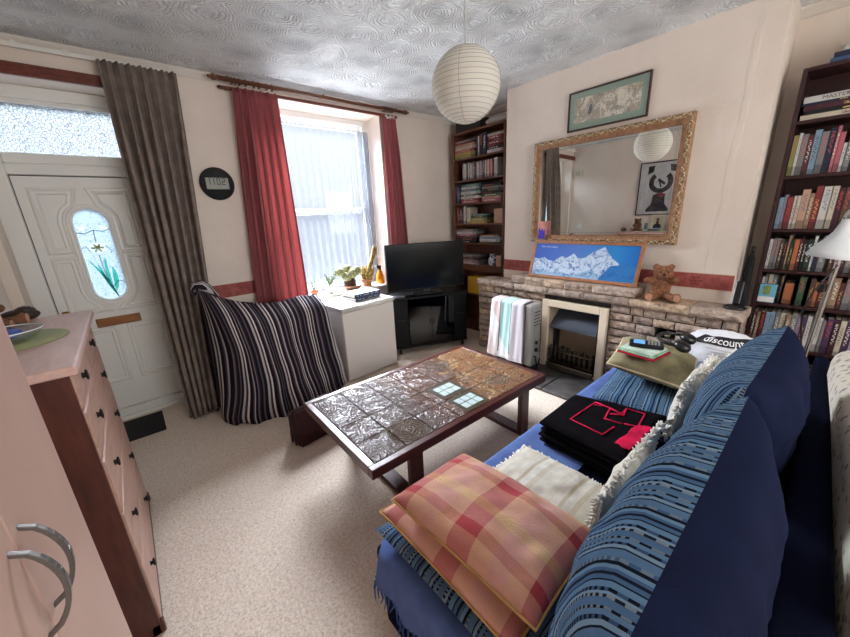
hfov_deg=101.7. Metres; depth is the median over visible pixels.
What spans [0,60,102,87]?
trim
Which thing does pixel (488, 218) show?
book
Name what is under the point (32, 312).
purse
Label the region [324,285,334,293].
pot
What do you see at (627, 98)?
framed print
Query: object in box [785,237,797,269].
book
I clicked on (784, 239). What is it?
book
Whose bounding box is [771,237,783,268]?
book
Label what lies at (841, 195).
book
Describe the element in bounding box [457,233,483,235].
book
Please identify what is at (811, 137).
book
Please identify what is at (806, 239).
book
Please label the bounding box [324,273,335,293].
potted succulent
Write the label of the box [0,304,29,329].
teddy bear
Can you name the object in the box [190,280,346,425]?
striped throw
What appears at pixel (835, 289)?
book
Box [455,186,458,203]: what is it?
book
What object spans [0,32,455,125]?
trim
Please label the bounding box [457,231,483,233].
book
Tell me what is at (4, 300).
wall
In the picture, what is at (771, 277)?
book
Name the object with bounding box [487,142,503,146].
book
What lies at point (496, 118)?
folded cloth
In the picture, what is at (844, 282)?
book
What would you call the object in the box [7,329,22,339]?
case
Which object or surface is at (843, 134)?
book
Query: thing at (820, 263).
book
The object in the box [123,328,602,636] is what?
floor
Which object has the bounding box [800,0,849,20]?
trim
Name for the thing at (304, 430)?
briefcase
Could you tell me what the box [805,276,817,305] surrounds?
book
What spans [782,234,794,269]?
book
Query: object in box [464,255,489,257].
book
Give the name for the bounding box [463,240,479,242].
book
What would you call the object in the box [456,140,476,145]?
book
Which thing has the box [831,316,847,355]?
book
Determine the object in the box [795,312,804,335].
book
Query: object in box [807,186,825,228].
book
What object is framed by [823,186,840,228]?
book
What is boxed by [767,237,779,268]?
book
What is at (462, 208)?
book
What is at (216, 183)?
wall clock
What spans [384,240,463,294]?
television
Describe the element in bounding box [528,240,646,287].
picture
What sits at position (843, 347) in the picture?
book
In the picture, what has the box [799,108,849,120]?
book
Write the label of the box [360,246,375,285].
potted cactus
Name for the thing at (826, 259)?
book
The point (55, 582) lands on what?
wardrobe
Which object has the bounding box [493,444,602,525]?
cushion
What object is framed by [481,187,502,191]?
book
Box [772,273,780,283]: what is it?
book
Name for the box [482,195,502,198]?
book
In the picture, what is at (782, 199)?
book
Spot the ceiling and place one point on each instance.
(387, 53)
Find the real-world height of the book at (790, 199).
0.199 m
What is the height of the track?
0.036 m
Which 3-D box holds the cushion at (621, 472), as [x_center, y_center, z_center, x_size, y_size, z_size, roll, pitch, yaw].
[0.737,0.596,1.269,0.598,0.268,0.084,-16,21,-38]
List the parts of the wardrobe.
door, handle, handle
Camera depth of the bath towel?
3.29 m
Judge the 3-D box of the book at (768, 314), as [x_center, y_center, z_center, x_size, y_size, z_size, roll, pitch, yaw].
[2.475,0.047,2.503,0.170,0.229,0.022,-16,21,-38]
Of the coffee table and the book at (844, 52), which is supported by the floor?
the coffee table
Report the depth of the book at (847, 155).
2.02 m
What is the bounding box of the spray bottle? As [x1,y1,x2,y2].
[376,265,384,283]
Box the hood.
[550,308,599,336]
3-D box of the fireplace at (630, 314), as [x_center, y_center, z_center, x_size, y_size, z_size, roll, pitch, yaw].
[1.252,0.136,3.069,0.682,0.882,2.245,-16,21,-38]
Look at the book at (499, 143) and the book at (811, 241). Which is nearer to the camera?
the book at (811, 241)
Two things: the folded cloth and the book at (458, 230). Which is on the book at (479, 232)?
the book at (458, 230)
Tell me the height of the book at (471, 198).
0.020 m
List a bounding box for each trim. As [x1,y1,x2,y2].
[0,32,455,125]
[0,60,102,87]
[212,280,255,297]
[485,104,506,116]
[504,259,734,291]
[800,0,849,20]
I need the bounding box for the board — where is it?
[503,244,503,276]
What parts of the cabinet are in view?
lid, lid handle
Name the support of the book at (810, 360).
on the bookcase at (831, 77)
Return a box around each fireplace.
[477,272,751,399]
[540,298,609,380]
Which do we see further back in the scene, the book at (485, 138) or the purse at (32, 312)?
the book at (485, 138)
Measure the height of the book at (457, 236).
0.022 m
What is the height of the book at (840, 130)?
0.254 m
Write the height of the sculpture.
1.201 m
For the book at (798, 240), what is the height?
0.199 m
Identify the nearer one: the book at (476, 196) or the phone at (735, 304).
the phone at (735, 304)
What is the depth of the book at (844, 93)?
2.02 m
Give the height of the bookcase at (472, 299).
2.429 m
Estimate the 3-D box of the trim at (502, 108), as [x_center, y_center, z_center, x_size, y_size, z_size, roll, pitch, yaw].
[0.739,-2.365,3.976,0.055,0.055,1.055,-16,21,-38]
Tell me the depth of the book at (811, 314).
2.30 m
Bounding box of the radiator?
[495,302,540,368]
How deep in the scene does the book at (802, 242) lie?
2.25 m
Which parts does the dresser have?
drawer, knob, drawer, knob, drawer, knob, knob, drawer, knob, drawer, knob, drawer, knob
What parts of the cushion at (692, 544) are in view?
panel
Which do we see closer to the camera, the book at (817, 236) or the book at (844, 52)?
the book at (844, 52)
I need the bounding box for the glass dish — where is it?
[5,323,43,335]
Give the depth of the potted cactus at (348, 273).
3.83 m
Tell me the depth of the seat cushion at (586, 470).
1.49 m
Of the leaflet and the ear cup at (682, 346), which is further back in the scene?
the leaflet
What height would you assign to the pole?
0.060 m
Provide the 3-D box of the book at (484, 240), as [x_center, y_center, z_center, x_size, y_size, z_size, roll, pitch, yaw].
[0.839,-0.955,4.199,0.170,0.030,0.315,-16,21,-38]
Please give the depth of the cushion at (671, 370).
1.93 m
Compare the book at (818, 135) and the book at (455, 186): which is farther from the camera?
the book at (455, 186)
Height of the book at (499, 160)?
0.193 m
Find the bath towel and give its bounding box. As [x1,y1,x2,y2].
[487,295,534,363]
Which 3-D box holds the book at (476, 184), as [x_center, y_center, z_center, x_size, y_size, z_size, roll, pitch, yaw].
[0.619,-1.629,4.236,0.170,0.030,0.310,-16,21,-38]
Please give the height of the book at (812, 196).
0.214 m
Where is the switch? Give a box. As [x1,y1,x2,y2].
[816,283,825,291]
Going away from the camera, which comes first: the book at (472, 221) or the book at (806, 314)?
the book at (806, 314)
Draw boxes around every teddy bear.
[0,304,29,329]
[644,264,680,302]
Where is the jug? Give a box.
[488,254,495,265]
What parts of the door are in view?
fanlight pane, frame, oval pane, panel moulding, glass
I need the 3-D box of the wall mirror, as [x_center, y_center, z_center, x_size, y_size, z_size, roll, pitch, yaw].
[1.449,-1.088,2.902,0.056,0.891,1.225,-16,21,-38]
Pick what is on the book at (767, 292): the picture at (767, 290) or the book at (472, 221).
the picture at (767, 290)
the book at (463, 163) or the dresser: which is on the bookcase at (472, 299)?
the book at (463, 163)
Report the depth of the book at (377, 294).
3.40 m
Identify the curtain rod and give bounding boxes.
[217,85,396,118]
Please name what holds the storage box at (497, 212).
on the bookcase at (472, 299)
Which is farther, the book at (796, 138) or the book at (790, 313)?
the book at (790, 313)
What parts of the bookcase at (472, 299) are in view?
panel, shelf, shelf, shelf, shelf, shelf, shelf, shelf, shelf, panel, panel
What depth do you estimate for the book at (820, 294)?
2.24 m
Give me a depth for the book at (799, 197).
2.22 m
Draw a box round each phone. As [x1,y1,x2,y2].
[629,339,663,349]
[723,281,746,310]
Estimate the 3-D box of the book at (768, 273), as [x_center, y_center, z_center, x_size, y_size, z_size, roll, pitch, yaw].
[2.464,-0.239,2.494,0.150,0.189,0.016,-16,21,-38]
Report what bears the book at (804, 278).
on the bookcase at (831, 77)
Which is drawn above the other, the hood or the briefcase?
the hood
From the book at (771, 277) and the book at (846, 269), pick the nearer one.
the book at (846, 269)
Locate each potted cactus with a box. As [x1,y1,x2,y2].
[334,265,363,289]
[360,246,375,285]
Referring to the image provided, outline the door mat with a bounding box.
[123,410,166,441]
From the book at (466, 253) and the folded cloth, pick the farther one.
the book at (466, 253)
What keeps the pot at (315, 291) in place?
on the potted succulent at (314, 291)
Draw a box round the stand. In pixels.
[386,286,467,354]
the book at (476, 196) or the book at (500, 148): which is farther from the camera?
the book at (476, 196)
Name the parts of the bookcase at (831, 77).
panel, shelf, shelf, shelf, shelf, shelf, shelf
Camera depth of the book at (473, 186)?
4.18 m
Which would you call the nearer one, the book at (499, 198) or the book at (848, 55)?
the book at (848, 55)
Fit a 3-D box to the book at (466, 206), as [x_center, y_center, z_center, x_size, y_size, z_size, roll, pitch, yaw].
[0.574,-1.314,4.377,0.150,0.209,0.022,-16,21,-38]
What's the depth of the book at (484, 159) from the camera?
3.97 m
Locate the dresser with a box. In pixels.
[15,310,166,636]
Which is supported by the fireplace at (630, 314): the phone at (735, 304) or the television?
the phone at (735, 304)
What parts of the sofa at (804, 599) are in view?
backrest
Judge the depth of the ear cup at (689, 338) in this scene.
2.01 m
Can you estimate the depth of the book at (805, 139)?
2.15 m
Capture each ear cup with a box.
[674,340,690,352]
[679,332,696,344]
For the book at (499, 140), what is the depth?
3.79 m
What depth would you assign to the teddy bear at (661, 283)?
2.56 m
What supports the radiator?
on the fireplace at (630, 314)
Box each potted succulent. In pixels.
[310,280,318,295]
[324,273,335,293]
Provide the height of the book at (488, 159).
0.185 m
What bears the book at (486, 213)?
on the book at (481, 216)
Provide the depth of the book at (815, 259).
2.21 m
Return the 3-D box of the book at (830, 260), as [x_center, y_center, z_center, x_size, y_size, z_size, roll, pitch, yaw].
[2.586,-0.404,2.195,0.170,0.201,0.015,-16,21,-38]
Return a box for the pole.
[206,73,408,114]
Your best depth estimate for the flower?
3.33 m
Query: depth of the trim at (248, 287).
3.07 m
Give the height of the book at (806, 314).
0.229 m
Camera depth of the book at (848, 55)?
1.96 m
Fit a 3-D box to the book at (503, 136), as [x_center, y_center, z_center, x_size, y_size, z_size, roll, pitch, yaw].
[0.836,-1.983,3.842,0.170,0.020,0.220,-16,21,-38]
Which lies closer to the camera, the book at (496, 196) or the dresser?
the dresser
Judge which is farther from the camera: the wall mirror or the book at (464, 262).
the book at (464, 262)
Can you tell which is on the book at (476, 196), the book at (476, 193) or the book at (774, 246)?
the book at (476, 193)
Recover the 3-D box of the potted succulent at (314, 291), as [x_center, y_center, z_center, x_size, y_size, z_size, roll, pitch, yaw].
[-1.161,-0.318,3.615,0.088,0.166,0.088,-16,21,-38]
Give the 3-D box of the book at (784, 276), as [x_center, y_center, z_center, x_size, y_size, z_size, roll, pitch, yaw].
[2.514,-0.219,2.436,0.150,0.179,0.012,-16,21,-38]
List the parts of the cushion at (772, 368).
panel, panel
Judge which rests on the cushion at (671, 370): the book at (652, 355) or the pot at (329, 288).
the book at (652, 355)
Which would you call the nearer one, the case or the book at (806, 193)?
the case
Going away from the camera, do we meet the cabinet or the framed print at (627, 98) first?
the framed print at (627, 98)
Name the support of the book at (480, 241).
on the bookcase at (472, 299)
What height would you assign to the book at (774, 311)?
0.234 m
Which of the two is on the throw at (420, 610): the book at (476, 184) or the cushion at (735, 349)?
the cushion at (735, 349)
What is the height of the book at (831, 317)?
0.234 m
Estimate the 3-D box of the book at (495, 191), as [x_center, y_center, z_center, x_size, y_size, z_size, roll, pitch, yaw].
[0.824,-1.472,4.029,0.170,0.025,0.288,-16,21,-38]
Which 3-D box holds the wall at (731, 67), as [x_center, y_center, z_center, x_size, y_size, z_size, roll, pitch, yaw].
[1.645,-0.815,3.134,0.408,2.630,1.940,-16,21,-38]
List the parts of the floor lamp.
lamp shade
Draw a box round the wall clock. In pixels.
[199,167,234,199]
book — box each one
[342,287,379,298]
[342,293,379,301]
[455,138,476,144]
[455,141,476,148]
[455,144,476,151]
[455,147,476,153]
[455,150,476,156]
[455,153,476,159]
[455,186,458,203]
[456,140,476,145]
[457,229,485,231]
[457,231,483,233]
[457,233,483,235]
[457,236,479,237]
[457,238,479,239]
[459,186,461,203]
[460,208,461,223]
[461,186,481,189]
[461,188,481,191]
[461,190,481,194]
[461,193,481,196]
[461,195,481,198]
[461,198,481,200]
[462,183,488,187]
[462,200,481,203]
[462,208,463,223]
[463,163,465,179]
[463,206,465,223]
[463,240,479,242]
[463,252,489,256]
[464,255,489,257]
[464,257,488,259]
[464,259,487,261]
[464,260,487,262]
[464,262,487,264]
[466,206,474,223]
[467,207,477,223]
[470,163,471,178]
[471,213,493,215]
[471,215,493,217]
[471,217,493,219]
[471,220,493,222]
[474,162,475,178]
[477,162,478,177]
[479,133,482,154]
[479,241,501,243]
[480,160,482,177]
[480,234,501,236]
[480,237,501,238]
[480,239,501,241]
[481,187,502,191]
[481,192,502,196]
[482,182,502,186]
[482,185,502,188]
[482,190,502,193]
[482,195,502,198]
[482,197,502,201]
[483,132,490,153]
[483,159,484,176]
[487,130,503,136]
[487,138,503,144]
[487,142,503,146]
[487,144,503,149]
[487,147,502,152]
[487,159,488,176]
[488,133,503,139]
[488,136,503,141]
[489,159,490,176]
[492,158,493,175]
[494,157,495,175]
[496,157,502,175]
[617,343,670,361]
[748,306,761,337]
[752,307,763,337]
[756,307,769,336]
[761,308,773,334]
[764,237,773,268]
[765,272,770,283]
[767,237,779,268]
[767,307,778,331]
[768,272,775,283]
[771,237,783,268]
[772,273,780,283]
[772,308,783,329]
[773,197,784,228]
[774,275,782,300]
[775,237,787,268]
[776,274,786,301]
[778,195,790,228]
[778,239,788,269]
[778,308,788,327]
[781,197,794,228]
[781,279,796,303]
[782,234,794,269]
[784,310,793,326]
[785,135,799,175]
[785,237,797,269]
[787,196,797,228]
[788,238,801,269]
[789,310,800,331]
[790,133,803,175]
[790,196,801,228]
[793,237,806,270]
[794,134,809,175]
[794,189,812,228]
[794,274,808,305]
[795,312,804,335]
[797,238,809,270]
[798,311,809,339]
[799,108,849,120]
[800,134,814,174]
[801,96,849,108]
[801,238,815,270]
[802,193,815,228]
[802,311,814,347]
[803,89,849,103]
[803,98,849,112]
[804,104,849,115]
[805,129,823,174]
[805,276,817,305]
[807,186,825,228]
[807,234,819,270]
[808,357,813,374]
[809,313,824,351]
[810,238,823,271]
[810,279,820,306]
[812,131,830,173]
[814,186,833,228]
[814,277,828,306]
[814,315,827,352]
[815,235,827,271]
[818,313,835,353]
[820,127,838,172]
[822,258,828,271]
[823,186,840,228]
[825,314,841,354]
[826,259,832,272]
[827,125,842,172]
[827,277,842,308]
[829,187,846,228]
[830,54,849,62]
[831,131,846,171]
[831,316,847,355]
[834,49,849,57]
[834,279,846,309]
[836,142,847,171]
[836,187,849,226]
[838,260,844,272]
[838,316,849,353]
[839,277,849,309]
[841,140,849,171]
[842,261,849,272]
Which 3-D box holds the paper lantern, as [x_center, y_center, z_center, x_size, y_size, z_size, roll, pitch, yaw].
[0.214,-1.395,1.829,0.369,0.646,0.369,-14,20,-33]
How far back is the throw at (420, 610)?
1.11 m
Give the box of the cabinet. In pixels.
[321,294,396,380]
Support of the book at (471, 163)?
on the bookcase at (472, 299)
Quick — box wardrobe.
[0,315,132,636]
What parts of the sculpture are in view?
handle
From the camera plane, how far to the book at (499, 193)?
3.97 m
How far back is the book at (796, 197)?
2.23 m
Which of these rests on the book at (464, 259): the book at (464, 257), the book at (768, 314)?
the book at (464, 257)
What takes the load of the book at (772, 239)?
on the bookcase at (831, 77)
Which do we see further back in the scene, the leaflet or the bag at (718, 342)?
the leaflet
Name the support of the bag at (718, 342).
on the throw at (420, 610)
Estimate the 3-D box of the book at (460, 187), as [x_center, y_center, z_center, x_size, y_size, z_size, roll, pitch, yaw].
[0.489,-1.566,4.383,0.150,0.209,0.030,-16,21,-38]
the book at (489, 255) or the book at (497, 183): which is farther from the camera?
the book at (489, 255)
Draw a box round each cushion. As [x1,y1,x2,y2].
[376,522,568,636]
[377,419,787,557]
[379,503,529,636]
[390,453,590,632]
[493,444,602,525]
[548,396,787,636]
[585,420,666,528]
[592,369,677,419]
[606,336,696,389]
[662,354,718,440]
[682,326,810,475]
[706,347,736,374]
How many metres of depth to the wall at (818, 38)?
2.25 m
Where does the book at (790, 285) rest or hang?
on the bookcase at (831, 77)
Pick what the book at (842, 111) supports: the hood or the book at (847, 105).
the book at (847, 105)
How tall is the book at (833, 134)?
0.249 m
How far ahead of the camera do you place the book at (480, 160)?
4.01 m
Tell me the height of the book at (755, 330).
0.224 m
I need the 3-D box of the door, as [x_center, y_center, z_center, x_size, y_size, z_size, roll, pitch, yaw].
[-2.437,-0.362,2.642,0.860,2.420,0.123,-16,21,-38]
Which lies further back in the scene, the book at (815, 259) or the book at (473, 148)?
the book at (473, 148)
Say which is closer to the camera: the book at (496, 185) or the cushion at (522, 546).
the cushion at (522, 546)
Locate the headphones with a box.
[657,332,696,352]
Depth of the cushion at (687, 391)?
1.63 m
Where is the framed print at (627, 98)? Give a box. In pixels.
[567,69,653,132]
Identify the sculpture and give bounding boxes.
[740,246,755,305]
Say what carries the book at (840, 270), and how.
on the bookcase at (831, 77)
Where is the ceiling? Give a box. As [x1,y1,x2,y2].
[0,0,821,117]
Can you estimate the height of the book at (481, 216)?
0.026 m
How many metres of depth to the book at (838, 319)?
2.21 m
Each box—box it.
[393,295,404,298]
[456,117,488,133]
[468,274,486,293]
[494,208,501,222]
[496,255,501,266]
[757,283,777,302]
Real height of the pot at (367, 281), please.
0.085 m
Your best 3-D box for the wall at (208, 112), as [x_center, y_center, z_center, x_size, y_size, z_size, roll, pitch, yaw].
[-1.218,-0.810,3.583,4.180,2.630,0.350,-16,21,-38]
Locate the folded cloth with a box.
[485,114,506,124]
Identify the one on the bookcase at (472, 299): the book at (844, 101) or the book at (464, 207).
the book at (464, 207)
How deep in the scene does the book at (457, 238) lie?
4.39 m
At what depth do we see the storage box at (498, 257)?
4.11 m
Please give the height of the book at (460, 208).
0.194 m
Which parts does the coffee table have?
leg, leg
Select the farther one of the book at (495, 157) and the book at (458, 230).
the book at (458, 230)
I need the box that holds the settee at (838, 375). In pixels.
[827,350,849,636]
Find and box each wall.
[0,45,455,317]
[0,278,12,314]
[489,5,849,306]
[504,0,800,373]
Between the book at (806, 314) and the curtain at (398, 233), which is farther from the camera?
the curtain at (398, 233)
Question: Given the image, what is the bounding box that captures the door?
[0,82,184,420]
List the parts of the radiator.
power cord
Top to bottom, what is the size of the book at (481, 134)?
0.219 m
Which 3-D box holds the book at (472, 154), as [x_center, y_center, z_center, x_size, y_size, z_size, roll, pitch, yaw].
[0.539,-1.961,4.202,0.170,0.035,0.322,-16,21,-38]
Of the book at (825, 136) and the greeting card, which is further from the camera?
the greeting card
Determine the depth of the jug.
4.20 m
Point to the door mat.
(149, 424)
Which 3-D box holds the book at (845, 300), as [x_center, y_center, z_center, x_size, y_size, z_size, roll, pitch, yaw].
[2.686,-0.167,2.198,0.170,0.198,0.031,-16,21,-38]
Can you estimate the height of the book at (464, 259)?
0.020 m
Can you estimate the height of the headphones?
0.066 m
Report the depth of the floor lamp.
1.81 m
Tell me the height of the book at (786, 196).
0.214 m
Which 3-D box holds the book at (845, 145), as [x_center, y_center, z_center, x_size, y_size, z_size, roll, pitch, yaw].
[2.523,-0.968,2.090,0.170,0.159,0.016,-16,21,-38]
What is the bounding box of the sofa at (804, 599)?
[377,356,835,636]
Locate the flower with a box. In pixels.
[538,228,544,238]
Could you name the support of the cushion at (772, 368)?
on the throw at (420, 610)
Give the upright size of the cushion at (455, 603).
0.080 m
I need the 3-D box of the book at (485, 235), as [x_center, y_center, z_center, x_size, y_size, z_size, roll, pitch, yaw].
[0.839,-1.005,4.187,0.170,0.020,0.305,-16,21,-38]
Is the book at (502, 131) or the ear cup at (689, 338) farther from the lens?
the book at (502, 131)
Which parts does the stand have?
glass door, glass door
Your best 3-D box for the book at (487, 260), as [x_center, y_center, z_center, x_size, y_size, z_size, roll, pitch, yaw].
[0.635,-0.755,4.527,0.190,0.018,0.380,-16,21,-38]
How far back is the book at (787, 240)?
2.30 m
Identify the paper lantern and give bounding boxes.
[432,0,500,124]
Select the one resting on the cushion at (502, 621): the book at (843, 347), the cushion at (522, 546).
the cushion at (522, 546)
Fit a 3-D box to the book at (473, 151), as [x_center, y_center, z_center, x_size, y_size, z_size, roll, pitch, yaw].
[0.538,-1.992,4.193,0.170,0.030,0.323,-16,21,-38]
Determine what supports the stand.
on the floor
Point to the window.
(288, 117)
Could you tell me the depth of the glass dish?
1.27 m
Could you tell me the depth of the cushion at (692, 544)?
0.56 m
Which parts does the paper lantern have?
cord, lamp shade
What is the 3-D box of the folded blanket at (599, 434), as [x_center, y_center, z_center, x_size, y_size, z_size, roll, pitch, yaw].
[0.846,0.521,1.668,0.491,0.137,0.413,-16,21,-38]
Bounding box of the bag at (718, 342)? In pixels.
[689,329,753,367]
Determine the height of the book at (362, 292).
0.035 m
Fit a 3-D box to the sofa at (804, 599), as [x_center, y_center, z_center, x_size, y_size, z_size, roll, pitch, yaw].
[1.050,0.700,1.588,2.360,0.660,1.024,-16,21,-38]
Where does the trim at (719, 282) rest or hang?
attached to the wall at (731, 67)
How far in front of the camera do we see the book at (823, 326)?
2.26 m
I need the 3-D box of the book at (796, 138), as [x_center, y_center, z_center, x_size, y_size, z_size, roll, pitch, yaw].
[2.374,-1.041,2.228,0.170,0.234,0.022,-16,21,-38]
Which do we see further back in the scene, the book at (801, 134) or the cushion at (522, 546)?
the book at (801, 134)
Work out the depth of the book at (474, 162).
4.08 m
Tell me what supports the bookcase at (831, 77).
on the floor
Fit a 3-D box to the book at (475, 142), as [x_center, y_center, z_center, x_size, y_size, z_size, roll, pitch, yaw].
[0.539,-2.081,4.169,0.170,0.030,0.320,-16,21,-38]
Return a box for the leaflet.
[339,297,373,302]
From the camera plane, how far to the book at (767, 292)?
2.40 m
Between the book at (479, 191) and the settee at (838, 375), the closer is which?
the settee at (838, 375)
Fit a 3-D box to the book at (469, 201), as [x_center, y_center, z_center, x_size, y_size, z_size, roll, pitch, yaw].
[0.617,-1.454,4.300,0.170,0.030,0.288,-16,21,-38]
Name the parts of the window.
sash, sash, sill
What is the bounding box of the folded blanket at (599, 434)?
[538,395,666,476]
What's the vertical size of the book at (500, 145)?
0.028 m
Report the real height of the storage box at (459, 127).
0.120 m
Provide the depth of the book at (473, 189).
4.19 m
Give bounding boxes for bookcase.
[452,119,506,330]
[744,58,849,360]
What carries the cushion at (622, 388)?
on the throw at (420, 610)
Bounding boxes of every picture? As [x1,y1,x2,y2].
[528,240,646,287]
[763,286,771,294]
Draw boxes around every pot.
[310,289,318,295]
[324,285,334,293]
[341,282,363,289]
[361,278,372,285]
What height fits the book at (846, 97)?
0.012 m
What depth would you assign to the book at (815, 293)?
2.26 m
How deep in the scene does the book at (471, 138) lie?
4.09 m
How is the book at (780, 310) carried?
on the bookcase at (831, 77)
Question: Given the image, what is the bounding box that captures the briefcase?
[288,390,337,446]
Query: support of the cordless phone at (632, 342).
on the book at (652, 355)
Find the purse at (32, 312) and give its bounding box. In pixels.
[1,306,40,319]
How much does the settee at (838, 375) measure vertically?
0.800 m
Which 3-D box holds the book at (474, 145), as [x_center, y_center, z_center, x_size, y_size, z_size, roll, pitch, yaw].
[0.542,-2.050,4.173,0.170,0.030,0.336,-16,21,-38]
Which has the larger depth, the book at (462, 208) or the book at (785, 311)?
the book at (462, 208)
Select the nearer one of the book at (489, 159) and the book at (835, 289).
the book at (835, 289)
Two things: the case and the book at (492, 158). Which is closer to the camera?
the case
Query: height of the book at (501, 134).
0.035 m
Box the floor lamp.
[800,208,849,356]
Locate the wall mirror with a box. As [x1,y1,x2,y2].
[531,110,697,244]
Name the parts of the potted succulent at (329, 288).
stem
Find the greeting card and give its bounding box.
[538,221,545,238]
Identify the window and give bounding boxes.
[279,109,386,299]
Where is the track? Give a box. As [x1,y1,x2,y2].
[0,39,170,72]
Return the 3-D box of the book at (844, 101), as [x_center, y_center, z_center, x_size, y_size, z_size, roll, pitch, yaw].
[2.545,-1.244,1.970,0.200,0.030,0.524,-16,21,-38]
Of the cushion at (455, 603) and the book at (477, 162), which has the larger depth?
the book at (477, 162)
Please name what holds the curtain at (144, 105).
hanging from the track
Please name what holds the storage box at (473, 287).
on the bookcase at (472, 299)
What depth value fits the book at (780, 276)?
2.40 m
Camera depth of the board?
4.00 m
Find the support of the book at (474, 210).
on the bookcase at (472, 299)
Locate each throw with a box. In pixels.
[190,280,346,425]
[373,368,682,636]
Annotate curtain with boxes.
[96,58,219,418]
[232,87,308,302]
[382,113,407,244]
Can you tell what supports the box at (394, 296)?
on the stand
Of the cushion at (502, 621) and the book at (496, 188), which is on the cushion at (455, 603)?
the cushion at (502, 621)
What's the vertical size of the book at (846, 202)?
0.239 m
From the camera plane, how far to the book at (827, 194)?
2.13 m
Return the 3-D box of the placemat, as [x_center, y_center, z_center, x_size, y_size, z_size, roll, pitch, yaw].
[-1.507,0.090,1.236,0.340,0.004,0.340,-16,21,-38]
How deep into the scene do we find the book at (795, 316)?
2.34 m
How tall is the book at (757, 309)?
0.229 m
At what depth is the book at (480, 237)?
4.12 m
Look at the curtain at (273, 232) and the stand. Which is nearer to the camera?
the curtain at (273, 232)
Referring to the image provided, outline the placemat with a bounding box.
[11,328,68,351]
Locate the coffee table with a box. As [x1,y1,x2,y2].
[304,345,545,493]
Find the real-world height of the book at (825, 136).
0.234 m
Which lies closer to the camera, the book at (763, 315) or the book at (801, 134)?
the book at (801, 134)

